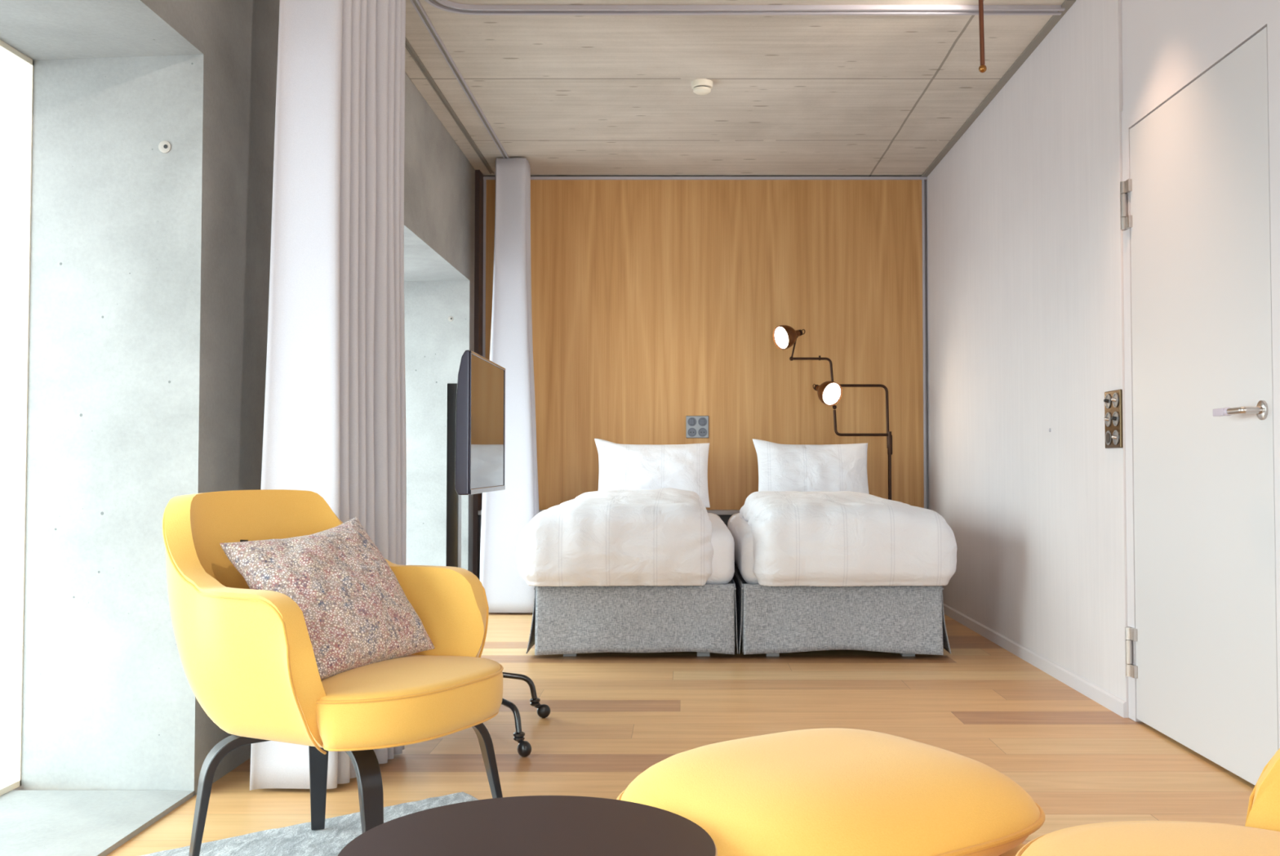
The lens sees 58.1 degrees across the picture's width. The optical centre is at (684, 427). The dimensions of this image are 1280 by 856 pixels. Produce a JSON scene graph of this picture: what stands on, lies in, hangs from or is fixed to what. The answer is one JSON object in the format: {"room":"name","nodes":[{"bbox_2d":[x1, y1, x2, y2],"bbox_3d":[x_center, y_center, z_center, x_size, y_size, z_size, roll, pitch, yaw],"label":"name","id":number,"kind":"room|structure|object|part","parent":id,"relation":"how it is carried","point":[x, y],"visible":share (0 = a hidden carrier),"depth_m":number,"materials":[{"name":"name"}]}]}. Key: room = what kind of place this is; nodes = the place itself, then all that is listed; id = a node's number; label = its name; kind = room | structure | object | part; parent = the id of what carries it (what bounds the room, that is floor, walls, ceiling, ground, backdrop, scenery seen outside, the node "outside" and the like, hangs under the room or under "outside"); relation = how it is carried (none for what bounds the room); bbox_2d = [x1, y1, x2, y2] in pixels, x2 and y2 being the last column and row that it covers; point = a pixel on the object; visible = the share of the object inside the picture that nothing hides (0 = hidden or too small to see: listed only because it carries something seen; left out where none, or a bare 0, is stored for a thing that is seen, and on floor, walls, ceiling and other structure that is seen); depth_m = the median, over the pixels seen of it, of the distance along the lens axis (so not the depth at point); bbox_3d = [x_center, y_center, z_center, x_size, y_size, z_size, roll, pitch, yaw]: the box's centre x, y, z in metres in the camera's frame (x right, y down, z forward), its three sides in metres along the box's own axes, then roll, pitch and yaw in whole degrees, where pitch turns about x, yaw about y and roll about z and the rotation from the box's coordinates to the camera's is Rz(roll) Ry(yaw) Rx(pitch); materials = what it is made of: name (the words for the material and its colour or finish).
{"room":"hotel room","nodes":[
{"label":"hotel room","id":0,"kind":"room"},
{"bbox_2d":[0,0,475,795],"bbox_3d":[-1.555,-0.383,2.813,0.510,2.700,9.600,0,-2,0],"label":"wall","id":1,"kind":"structure","parent":0,"point":[150,267],"depth_m":3.12,"materials":[{"name":"concrete"}]},
{"bbox_2d":[0,40,33,795],"bbox_3d":[-1.998,-0.086,1.581,0.424,2.130,3.315,0,-2,0],"label":"window","id":2,"kind":"structure","parent":1,"relation":"in","point":[16,68],"depth_m":3.13,"materials":[{"name":"white glass"}]},
{"bbox_2d":[0,790,195,855],"bbox_3d":[-1.555,0.920,1.515,0.510,0.014,3.085,0,-2,0],"label":"window sill","id":3,"kind":"structure","parent":1,"relation":"attached to","point":[33,822],"depth_m":2.82,"materials":[{"name":"concrete"}]},
{"bbox_2d":[158,140,171,152],"bbox_3d":[-1.405,-0.759,3.112,0.033,0.033,0.006,0,-2,0],"label":"plug","id":4,"kind":"object","parent":1,"relation":"attached to","point":[164,146],"visible":1,"depth_m":3.11,"materials":[{"name":"grey plastic"}]},
{"bbox_2d":[448,315,453,321],"bbox_3d":[-1.415,-0.660,6.963,0.033,0.033,0.006,0,-2,0],"label":"plug","id":5,"kind":"object","parent":1,"relation":"attached to","point":[450,317],"visible":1,"depth_m":6.96,"materials":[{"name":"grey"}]},
{"bbox_2d":[472,169,484,578],"bbox_3d":[-1.286,-0.248,7.186,0.028,2.700,0.170,0,-2,0],"label":"trim","id":6,"kind":"structure","parent":1,"relation":"attached to","point":[478,249],"depth_m":7.13,"materials":[{"name":"brown"}]},
{"bbox_2d":[106,612,1254,855],"bbox_3d":[0.180,1.024,2.720,4.040,0.120,9.700,0,-2,0],"label":"floor","id":7,"kind":"structure","parent":0,"point":[613,717],"depth_m":3.80,"materials":[{"name":"brown wood"}]},
{"bbox_2d":[141,791,478,855],"bbox_3d":[-0.592,0.947,2.393,0.871,0.012,1.051,1,-2,-39],"label":"rug","id":8,"kind":"object","parent":7,"relation":"on","point":[298,839],"visible":0.37,"depth_m":2.67,"materials":[{"name":"silver fabric"}]},
{"bbox_2d":[162,488,503,855],"bbox_3d":[-0.732,0.541,2.522,0.667,0.807,0.703,-1,-2,25],"label":"armchair","id":9,"kind":"object","parent":8,"relation":"on","point":[247,656],"visible":0.88,"depth_m":2.32,"materials":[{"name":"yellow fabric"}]},
{"bbox_3d":[-0.940,0.793,2.429,0.204,0.298,0.046,1,-2,-33],"label":"leg","id":10,"kind":"part","parent":9,"relation":"part of","materials":[{"name":"black"}]},
{"bbox_3d":[-0.845,0.800,2.659,0.046,0.298,0.176,1,-2,-18],"label":"leg","id":11,"kind":"part","parent":9,"relation":"part of","materials":[{"name":"black"}]},
{"bbox_2d":[219,516,434,679],"bbox_3d":[-0.762,0.359,2.532,0.297,0.309,0.387,-1,-2,30],"label":"cushion","id":12,"kind":"object","parent":9,"relation":"on","point":[357,612],"visible":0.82,"depth_m":2.46,"materials":[{"name":"fabric"}]},
{"bbox_3d":[-0.679,0.791,2.373,0.046,0.298,0.233,1,-2,-39],"label":"leg","id":13,"kind":"part","parent":9,"relation":"part of","materials":[{"name":"black"}]},
{"bbox_3d":[-0.708,0.572,2.486,0.587,0.133,0.513,-1,-2,25],"label":"seat","id":14,"kind":"part","parent":9,"relation":"part of","materials":[{"name":"yellow fabric"}]},
{"bbox_3d":[-0.566,0.800,2.664,0.330,0.298,0.046,1,-2,-31],"label":"leg","id":15,"kind":"part","parent":9,"relation":"part of","materials":[{"name":"black"}]},
{"bbox_2d":[445,382,550,756],"bbox_3d":[-0.792,0.421,3.757,0.664,1.150,0.602,0,-2,0],"label":"stand","id":16,"kind":"object","parent":7,"relation":"on","point":[453,558],"visible":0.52,"depth_m":3.87,"materials":[{"name":"black metal"}]},
{"bbox_3d":[-0.780,0.375,3.890,0.040,1.050,0.060,0,-2,0],"label":"post","id":17,"kind":"part","parent":16,"relation":"part of","materials":[{"name":"black metal"}]},
{"bbox_2d":[454,350,505,494],"bbox_3d":[-0.702,-0.007,3.947,0.066,0.454,0.690,0,-2,0],"label":"television","id":18,"kind":"object","parent":16,"relation":"attached to","point":[480,428],"visible":1,"depth_m":3.77,"materials":[{"name":"grey plastic"}]},
{"bbox_3d":[-0.633,0.871,3.643,0.019,0.124,0.426,1,-2,-40],"label":"leg","id":19,"kind":"part","parent":16,"relation":"part of","materials":[{"name":"black metal"}]},
{"bbox_3d":[-0.640,0.881,3.968,0.266,0.124,0.019,0,-2,-10],"label":"leg","id":20,"kind":"part","parent":16,"relation":"part of","materials":[{"name":"black metal"}]},
{"bbox_2d":[337,795,717,855],"bbox_3d":[-0.174,0.695,1.279,0.421,0.450,0.421,0,-2,0],"label":"round table","id":21,"kind":"object","parent":7,"relation":"on","point":[529,824],"visible":1,"depth_m":1.34,"materials":[{"name":"black wood"}]},
{"bbox_2d":[478,509,739,579],"bbox_3d":[0.128,0.805,7.136,2.795,0.592,0.145,0,-2,0],"label":"ledge","id":22,"kind":"object","parent":7,"relation":"on","point":[725,514],"visible":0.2,"depth_m":7.11,"materials":[{"name":"grey"}]},
{"bbox_2d":[526,512,737,656],"bbox_3d":[-0.236,0.775,6.110,0.963,0.588,1.885,0,-2,0],"label":"bed","id":23,"kind":"object","parent":7,"relation":"on","point":[566,620],"visible":0.68,"depth_m":5.19,"materials":[{"name":"grey fabric"}]},
{"bbox_3d":[-0.525,1.001,5.282,0.060,0.085,0.050,0,-2,0],"label":"leg","id":24,"kind":"part","parent":23,"relation":"part of","materials":[{"name":"grey"}]},
{"bbox_2d":[515,487,713,586],"bbox_3d":[-0.316,0.523,5.843,0.894,0.410,1.533,0,-2,0],"label":"duvet","id":25,"kind":"object","parent":23,"relation":"on","point":[660,536],"visible":1,"depth_m":5.10,"materials":[{"name":"white fabric"}]},
{"bbox_2d":[594,438,710,506],"bbox_3d":[-0.197,0.268,6.856,0.693,0.413,0.212,0,-2,0],"label":"pillow","id":26,"kind":"object","parent":23,"relation":"on","point":[621,466],"visible":0.72,"depth_m":6.80,"materials":[{"name":"white fabric"}]},
{"bbox_3d":[0.085,1.001,5.282,0.060,0.085,0.050,0,-2,0],"label":"leg","id":27,"kind":"part","parent":23,"relation":"part of","materials":[{"name":"grey metal"}]},
{"bbox_3d":[-0.226,0.618,6.132,0.916,0.274,1.851,0,-2,0],"label":"mattress","id":28,"kind":"part","parent":23,"relation":"part of","materials":[{"name":"white fabric"}]},
{"bbox_2d":[616,727,1044,855],"bbox_3d":[0.231,0.688,1.582,0.584,0.486,0.541,1,-2,-33],"label":"footstool","id":29,"kind":"object","parent":7,"relation":"on","point":[832,791],"visible":0.88,"depth_m":1.46,"materials":[{"name":"yellow fabric"}]},
{"bbox_2d":[727,512,951,656],"bbox_3d":[0.724,0.775,6.109,0.966,0.588,1.883,0,-2,0],"label":"bed","id":30,"kind":"object","parent":7,"relation":"on","point":[908,620],"visible":0.48,"depth_m":5.19,"materials":[{"name":"grey fabric"}]},
{"bbox_3d":[0.712,0.619,6.130,0.915,0.274,1.850,0,-2,0],"label":"mattress","id":31,"kind":"part","parent":30,"relation":"part of","materials":[{"name":"white fabric"}]},
{"bbox_3d":[0.402,1.001,5.282,0.060,0.085,0.050,0,-2,0],"label":"leg","id":32,"kind":"part","parent":30,"relation":"part of","materials":[{"name":"grey"}]},
{"bbox_2d":[752,438,869,493],"bbox_3d":[0.753,0.267,6.855,0.693,0.409,0.206,0,-2,0],"label":"pillow","id":33,"kind":"object","parent":30,"relation":"on","point":[781,467],"visible":0.68,"depth_m":6.80,"materials":[{"name":"white fabric"}]},
{"bbox_2d":[739,490,956,586],"bbox_3d":[0.771,0.530,5.842,0.934,0.396,1.544,0,-2,0],"label":"duvet","id":34,"kind":"object","parent":30,"relation":"on","point":[843,538],"visible":1,"depth_m":5.10,"materials":[{"name":"white fabric"}]},
{"bbox_3d":[1.022,1.001,5.282,0.060,0.085,0.050,0,-2,0],"label":"leg","id":35,"kind":"part","parent":30,"relation":"part of","materials":[{"name":"grey"}]},
{"bbox_2d":[1015,747,1279,855],"bbox_3d":[0.875,0.458,1.049,1.125,0.911,0.838,0,-2,14],"label":"lounge chair","id":36,"kind":"object","parent":7,"relation":"on","point":[1260,835],"visible":1,"depth_m":1.35,"materials":[{"name":"yellow fabric"}]},
{"bbox_3d":[0.741,0.539,1.077,0.841,0.159,0.707,0,-2,14],"label":"seat","id":37,"kind":"part","parent":36,"relation":"part of","materials":[{"name":"yellow fabric"}]},
{"bbox_2d":[404,0,1064,176],"bbox_3d":[0.150,-1.834,2.808,4.100,0.200,9.700,0,-2,0],"label":"ceiling","id":38,"kind":"structure","parent":0,"point":[566,95],"depth_m":5.52,"materials":[{"name":"concrete"}]},
{"bbox_2d":[404,37,494,173],"bbox_3d":[-1.205,-1.702,3.734,0.026,0.008,6.960,0,-2,0],"label":"rail","id":39,"kind":"object","parent":38,"relation":"attached to","point":[407,45],"visible":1,"depth_m":5.79,"materials":[{"name":"grey metal"}]},
{"bbox_2d":[409,0,509,158],"bbox_3d":[-1.060,-1.704,3.619,0.029,0.010,6.730,0,-2,0],"label":"rail","id":40,"kind":"object","parent":38,"relation":"attached to","point":[416,4],"visible":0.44,"depth_m":5.33,"materials":[{"name":"silver metal"}]},
{"bbox_2d":[249,0,406,790],"bbox_3d":[-1.000,-0.367,3.330,0.246,2.676,0.506,0,-2,11],"label":"curtain","id":41,"kind":"object","parent":40,"relation":"hanging from","point":[335,417],"visible":0.72,"depth_m":3.17,"materials":[{"name":"grey fabric"}]},
{"bbox_2d":[480,157,538,612],"bbox_3d":[-1.036,-0.258,6.881,0.351,2.676,0.284,0,-2,0],"label":"curtain","id":42,"kind":"object","parent":40,"relation":"hanging from","point":[506,512],"visible":0.79,"depth_m":6.77,"materials":[{"name":"grey fabric"}]},
{"bbox_2d":[691,78,712,94],"bbox_3d":[0.082,-1.624,5.503,0.104,0.054,0.104,0,-2,0],"label":"smoke detector","id":43,"kind":"object","parent":38,"relation":"attached to","point":[700,86],"visible":1,"depth_m":5.47,"materials":[{"name":"beige plastic"}]},
{"bbox_2d":[424,0,1065,14],"bbox_3d":[0.245,-1.681,4.219,2.529,0.018,0.829,0,-2,0],"label":"rail","id":44,"kind":"object","parent":38,"relation":"attached to","point":[445,5],"visible":1,"depth_m":4.57,"materials":[{"name":"silver metal"}]},
{"bbox_2d":[978,0,986,72],"bbox_3d":[0.771,-1.330,3.042,0.046,0.792,0.044,0,-2,0],"label":"rod","id":45,"kind":"object","parent":38,"relation":"hanging from","point":[982,68],"visible":1,"depth_m":3.03,"materials":[{"name":"brown metal"}]},
{"bbox_2d":[924,181,928,508],"bbox_3d":[0.000,-0.243,7.356,4.400,2.700,0.170,0,-2,0],"label":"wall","id":46,"kind":"structure","parent":0,"point":[924,181],"depth_m":7.28,"materials":[{"name":"grey paint"}]},
{"bbox_2d":[481,176,927,508],"bbox_3d":[0.115,-0.241,7.250,2.830,2.690,0.042,0,-2,0],"label":"trim","id":47,"kind":"structure","parent":46,"relation":"attached to","point":[485,178],"depth_m":7.27,"materials":[{"name":"silver metal"}]},
{"bbox_2d":[485,179,924,509],"bbox_3d":[0.121,-0.232,7.256,2.753,2.672,0.030,0,-2,0],"label":"wall panel","id":48,"kind":"object","parent":46,"relation":"attached to","point":[656,304],"depth_m":7.25,"materials":[{"name":"brown wood"}]},
{"bbox_2d":[685,415,708,437],"bbox_3d":[0.079,-0.007,7.227,0.142,0.140,0.014,0,-2,0],"label":"switch plate","id":49,"kind":"object","parent":48,"relation":"attached to","point":[696,426],"visible":1,"depth_m":7.22,"materials":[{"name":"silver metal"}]},
{"bbox_2d":[773,324,892,499],"bbox_3d":[0.908,-0.059,6.941,0.747,1.123,0.237,0,-2,0],"label":"wall lamp","id":50,"kind":"object","parent":48,"relation":"attached to","point":[829,393],"visible":0.99,"depth_m":7.00,"materials":[{"name":"brown metal"}]},
{"bbox_3d":[0.584,-0.544,6.944,0.035,0.128,0.133,1,-2,-33],"label":"bulb glass","id":51,"kind":"part","parent":50,"relation":"part of","materials":[{"name":"white glass"}]},
{"bbox_3d":[0.619,-0.546,6.955,0.168,0.149,0.152,0,-2,0],"label":"lamp shade","id":52,"kind":"part","parent":50,"relation":"part of","materials":[{"name":"gold metal"}]},
{"bbox_3d":[0.869,-0.205,6.911,0.150,0.149,0.168,0,-2,0],"label":"lamp shade","id":53,"kind":"part","parent":50,"relation":"part of","materials":[{"name":"gold metal"}]},
{"bbox_3d":[0.877,-0.203,6.876,0.133,0.127,0.040,1,-2,-33],"label":"bulb glass","id":54,"kind":"part","parent":50,"relation":"part of","materials":[{"name":"white glass"}]},
{"bbox_3d":[0.956,-0.159,7.025,0.586,0.564,0.029,0,-2,0],"label":"arm","id":55,"kind":"part","parent":50,"relation":"part of","materials":[{"name":"brown metal"}]},
{"bbox_3d":[1.082,-0.025,7.020,0.355,0.172,0.023,0,-2,0],"label":"arm","id":56,"kind":"part","parent":50,"relation":"part of","materials":[{"name":"brown metal"}]},
{"bbox_3d":[1.248,0.279,7.015,0.021,0.452,0.021,0,-2,0],"label":"post","id":57,"kind":"part","parent":50,"relation":"part of","materials":[{"name":"brown metal"}]},
{"bbox_2d":[925,0,1259,717],"bbox_3d":[1.630,-0.389,2.643,0.200,2.700,9.260,0,-2,0],"label":"wall","id":58,"kind":"structure","parent":0,"point":[1025,308],"depth_m":4.89,"materials":[{"name":"paint"}]},
{"bbox_2d":[921,0,1075,177],"bbox_3d":[1.512,-1.633,5.893,0.035,0.012,2.780,0,-2,0],"label":"trim","id":59,"kind":"structure","parent":58,"relation":"attached to","point":[1054,20],"depth_m":5.44,"materials":[{"name":"grey metal"}]},
{"bbox_2d":[942,602,1126,717],"bbox_3d":[1.525,1.026,5.596,0.010,0.055,3.210,0,-2,0],"label":"baseboard","id":60,"kind":"structure","parent":58,"relation":"attached to","point":[1113,703],"depth_m":4.84,"materials":[{"name":"grey paint"}]},
{"bbox_2d":[1103,389,1122,448],"bbox_3d":[1.517,-0.030,4.048,0.025,0.202,0.173,0,-2,0],"label":"switch plate","id":61,"kind":"object","parent":58,"relation":"attached to","point":[1113,400],"visible":1,"depth_m":4.04,"materials":[{"name":"brown metal"}]},
{"bbox_2d":[1106,432,1110,442],"bbox_3d":[1.519,0.036,4.133,0.004,0.036,0.036,0,-2,0],"label":"light switch","id":62,"kind":"object","parent":61,"relation":"attached to","point":[1108,434],"depth_m":4.13,"materials":[{"name":"silver plastic"}]},
{"bbox_2d":[1120,0,1279,785],"bbox_3d":[1.601,-0.073,3.479,0.257,2.120,1.090,0,-2,0],"label":"door","id":63,"kind":"structure","parent":58,"relation":"in","point":[1200,184],"depth_m":3.40,"materials":[{"name":"grey paint"}]},
{"bbox_3d":[1.488,-0.046,3.121,0.024,0.019,0.134,0,-2,0],"label":"lever","id":64,"kind":"part","parent":63,"relation":"part of","materials":[{"name":"silver metal"}]},
{"bbox_3d":[1.513,-0.047,3.063,0.050,0.052,0.052,0,-2,0],"label":"handle","id":65,"kind":"part","parent":63,"relation":"part of","materials":[{"name":"silver metal"}]}
]}

